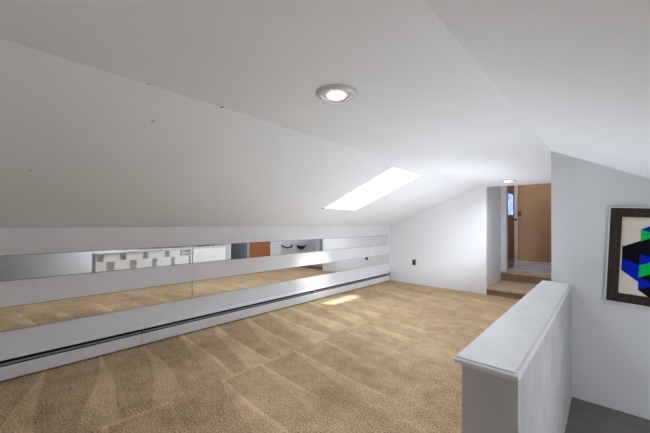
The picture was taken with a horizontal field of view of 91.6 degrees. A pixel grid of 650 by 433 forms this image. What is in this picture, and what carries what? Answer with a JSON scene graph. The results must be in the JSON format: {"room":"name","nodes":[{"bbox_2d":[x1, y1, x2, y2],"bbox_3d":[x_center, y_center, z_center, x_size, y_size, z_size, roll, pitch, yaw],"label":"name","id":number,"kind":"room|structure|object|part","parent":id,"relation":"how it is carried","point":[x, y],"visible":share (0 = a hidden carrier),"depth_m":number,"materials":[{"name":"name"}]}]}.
{"room":"attic loft","nodes":[
{"label":"attic loft","id":0,"kind":"room"},
{"bbox_2d":[0,39,478,227],"bbox_3d":[-0.584,-0.398,3.769,2.086,1.066,8.610,0,-1,42],"label":"ceiling","id":1,"kind":"structure","parent":0,"point":[81,145],"depth_m":2.62,"materials":[{"name":"paint"}]},
{"bbox_2d":[322,170,407,208],"bbox_3d":[0.645,-0.470,4.801,1.273,0.730,0.864,0,-1,42],"label":"window","id":2,"kind":"structure","parent":1,"relation":"attached to","point":[398,174],"depth_m":5.19,"materials":[{"name":"clear glass"}]},
{"bbox_2d":[0,280,519,432],"bbox_3d":[0.916,1.529,2.385,6.302,0.168,8.890,0,-1,42],"label":"floor","id":3,"kind":"structure","parent":0,"point":[379,357],"depth_m":2.82,"materials":[{"name":"carpet"}]},
{"bbox_2d":[486,280,537,298],"bbox_3d":[4.043,1.462,6.200,1.290,0.137,1.277,0,-1,42],"label":"carpeted step","id":4,"kind":"structure","parent":3,"relation":"on","point":[502,288],"depth_m":6.10,"materials":[{"name":"carpet"}]},
{"bbox_2d":[501,271,550,283],"bbox_3d":[4.423,1.309,6.626,1.290,0.189,0.168,0,-1,42],"label":"carpeted step","id":5,"kind":"structure","parent":4,"relation":"on","point":[508,275],"depth_m":6.71,"materials":[{"name":"carpet"}]},
{"bbox_2d":[454,280,571,432],"bbox_3d":[1.653,1.318,2.483,0.276,1.224,2.789,0,-1,42],"label":"wall","id":6,"kind":"structure","parent":3,"relation":"on","point":[514,371],"depth_m":1.75,"materials":[{"name":"paint"}]},
{"bbox_3d":[0.753,1.068,1.454,0.235,0.722,0.010,0,-1,42],"label":"panel","id":7,"kind":"part","parent":6,"relation":"part of","materials":[{"name":"paint"}]},
{"bbox_3d":[1.660,0.710,2.501,0.254,0.008,2.771,0,-1,42],"label":"cap panel","id":8,"kind":"part","parent":6,"relation":"part of","materials":[{"name":"paint"}]},
{"bbox_3d":[1.673,0.738,2.485,0.242,0.014,2.776,0,-1,42],"label":"moulding","id":9,"kind":"part","parent":6,"relation":"part of","materials":[{"name":"paint"}]},
{"bbox_3d":[1.724,1.092,2.444,0.106,0.722,2.760,0,-1,42],"label":"panel","id":10,"kind":"part","parent":6,"relation":"part of","materials":[{"name":"paint"}]},
{"bbox_2d":[0,0,550,186],"bbox_3d":[0.688,-0.777,2.642,1.589,0.248,8.610,0,-1,42],"label":"ceiling","id":11,"kind":"structure","parent":0,"point":[421,101],"depth_m":1.63,"materials":[{"name":"paint"}]},
{"bbox_2d":[316,84,356,102],"bbox_3d":[0.072,-0.754,1.970,0.256,0.036,0.256,0,-1,42],"label":"recessed light","id":12,"kind":"object","parent":11,"relation":"in","point":[336,93],"visible":1,"depth_m":1.93,"materials":[{"name":"white metal"}]},
{"bbox_3d":[0.072,-0.751,1.970,0.112,0.021,0.112,0,-1,42],"label":"bulb","id":13,"kind":"part","parent":12,"relation":"part of","materials":[{"name":"white glass"}]},
{"bbox_2d":[389,187,487,293],"bbox_3d":[2.385,0.477,6.937,2.157,2.100,0.100,0,-1,42],"label":"wall","id":14,"kind":"structure","parent":0,"point":[447,241],"depth_m":6.69,"materials":[{"name":"paint"}]},
{"bbox_2d":[488,186,500,286],"bbox_3d":[3.574,0.274,6.735,0.112,2.520,1.174,0,-1,42],"label":"wall","id":15,"kind":"structure","parent":0,"point":[494,193],"depth_m":6.62,"materials":[{"name":"paint"}]},
{"bbox_2d":[501,186,507,271],"bbox_3d":[3.993,0.119,7.047,0.099,2.192,0.154,0,-1,42],"label":"trim","id":16,"kind":"structure","parent":15,"relation":"attached to","point":[504,189],"depth_m":6.99,"materials":[{"name":"paint"}]},
{"bbox_2d":[508,185,516,267],"bbox_3d":[4.405,0.223,7.508,0.118,1.987,1.015,0,-1,42],"label":"door","id":17,"kind":"structure","parent":15,"relation":"in","point":[511,219],"depth_m":7.64,"materials":[{"name":"brown wood"}]},
{"bbox_3d":[4.468,-0.292,7.637,0.017,0.504,0.588,0,-1,42],"label":"pane","id":18,"kind":"part","parent":17,"relation":"part of","materials":[{"name":"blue glass"}]},
{"bbox_3d":[4.388,1.108,7.507,0.006,0.182,0.952,0,-1,42],"label":"kick plate","id":19,"kind":"part","parent":17,"relation":"part of","materials":[{"name":"gold metal"}]},
{"bbox_2d":[508,260,550,274],"bbox_3d":[5.540,1.308,7.563,2.660,0.140,2.716,0,-1,42],"label":"floor","id":20,"kind":"structure","parent":0,"point":[544,268],"depth_m":7.64,"materials":[{"name":"plastic"}]},
{"bbox_2d":[518,183,550,259],"bbox_3d":[6.338,-0.081,8.591,2.268,2.684,0.112,0,-1,42],"label":"wall","id":21,"kind":"structure","parent":0,"point":[534,200],"depth_m":8.90,"materials":[{"name":"beige paint"}]},
{"bbox_2d":[518,258,550,262],"bbox_3d":[6.328,1.224,8.483,2.009,0.070,0.017,0,-1,42],"label":"baseboard","id":22,"kind":"structure","parent":21,"relation":"attached to","point":[522,259],"depth_m":8.86,"materials":[{"name":"beige paint"}]},
{"bbox_2d":[423,0,649,178],"bbox_3d":[1.437,-0.201,0.384,2.706,1.440,6.260,0,-1,42],"label":"ceiling","id":23,"kind":"structure","parent":0,"point":[577,72],"depth_m":1.30,"materials":[{"name":"paint"}]},
{"bbox_2d":[551,151,649,419],"bbox_3d":[3.564,0.602,2.766,2.572,2.697,0.154,0,-1,42],"label":"wall","id":24,"kind":"structure","parent":0,"point":[611,340],"depth_m":3.31,"materials":[{"name":"paint"}]},
{"bbox_2d":[604,207,649,307],"bbox_3d":[3.254,0.400,2.916,1.021,1.007,0.034,0,-1,42],"label":"framed picture","id":25,"kind":"object","parent":24,"relation":"attached to","point":[627,280],"visible":1,"depth_m":3.14,"materials":[{"name":"brown wood"}]},
{"bbox_2d":[621,227,649,296],"bbox_3d":[3.256,0.435,2.919,0.763,0.790,0.001,0,-1,42],"label":"print","id":26,"kind":"object","parent":25,"relation":"attached to","point":[635,263],"depth_m":3.08},
{"bbox_2d":[565,397,649,432],"bbox_3d":[2.574,1.995,1.632,2.828,0.140,3.088,0,-1,42],"label":"floor","id":27,"kind":"structure","parent":0,"point":[583,416],"depth_m":3.02,"materials":[{"name":"grey carpet"}]},
{"bbox_3d":[-1.382,0.797,4.454,0.123,1.317,8.610,0,-1,42],"label":"wall","id":28,"kind":"structure","parent":0,"visible":0},
{"bbox_2d":[0,281,191,331],"bbox_3d":[-2.939,0.894,2.604,0.016,0.205,3.753,0,-1,42],"label":"strip","id":29,"kind":"object","parent":28,"relation":"attached to","point":[27,315],"visible":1,"depth_m":3.19,"materials":[{"name":"silver glass"}]},
{"bbox_2d":[0,246,192,280],"bbox_3d":[-2.935,0.449,2.611,0.016,0.217,3.753,0,-1,42],"label":"mirror","id":30,"kind":"object","parent":28,"relation":"attached to","point":[12,267],"visible":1,"depth_m":3.19,"materials":[{"name":"silver glass"}]},
{"bbox_2d":[0,235,386,330],"bbox_3d":[-1.344,0.710,4.392,0.015,0.667,8.565,0,-1,42],"label":"trim","id":31,"kind":"structure","parent":28,"relation":"attached to","point":[384,235],"depth_m":3.71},
{"bbox_2d":[0,245,388,307],"bbox_3d":[-1.326,0.716,4.406,0.024,0.225,8.610,0,-1,42],"label":"trim","id":32,"kind":"structure","parent":28,"relation":"attached to","point":[34,290],"depth_m":3.63,"materials":[{"name":"paint"}]},
{"bbox_2d":[0,263,388,355],"bbox_3d":[-1.331,1.249,4.398,0.024,0.412,8.610,0,-1,42],"label":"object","id":33,"kind":"structure","parent":28,"relation":"attached to","point":[12,341],"depth_m":3.63,"materials":[{"name":"paint"}]},
{"bbox_2d":[0,225,389,255],"bbox_3d":[-1.322,0.258,4.413,0.024,0.239,8.610,0,-1,42],"label":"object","id":34,"kind":"structure","parent":28,"relation":"attached to","point":[13,241],"depth_m":3.63,"materials":[{"name":"paint"}]},
{"bbox_2d":[0,271,390,380],"bbox_3d":[-1.307,1.344,4.356,0.067,0.222,8.527,0,-1,42],"label":"baseboard heater","id":35,"kind":"object","parent":28,"relation":"attached to","point":[21,363],"visible":1,"depth_m":3.59,"materials":[{"name":"metal"}]},
{"bbox_2d":[192,254,387,297],"bbox_3d":[-0.090,0.968,5.794,0.016,0.205,4.789,0,-1,42],"label":"strip","id":36,"kind":"object","parent":28,"relation":"attached to","point":[229,283],"visible":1,"depth_m":5.01,"materials":[{"name":"mirror"}]},
{"bbox_2d":[193,235,387,262],"bbox_3d":[-0.086,0.522,5.801,0.016,0.217,4.789,0,-1,42],"label":"strip","id":37,"kind":"object","parent":28,"relation":"attached to","point":[201,253],"visible":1,"depth_m":5.01,"materials":[{"name":"mirror"}]},
{"bbox_3d":[4.613,-0.100,8.330,0.098,2.684,2.576,0,-1,42],"label":"wall","id":38,"kind":"structure","parent":0,"visible":0},
{"bbox_2d":[513,185,517,260],"bbox_3d":[5.365,-0.049,9.008,0.118,2.614,0.560,0,-1,42],"label":"trim","id":39,"kind":"structure","parent":38,"relation":"attached to","point":[515,186],"depth_m":8.99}
]}

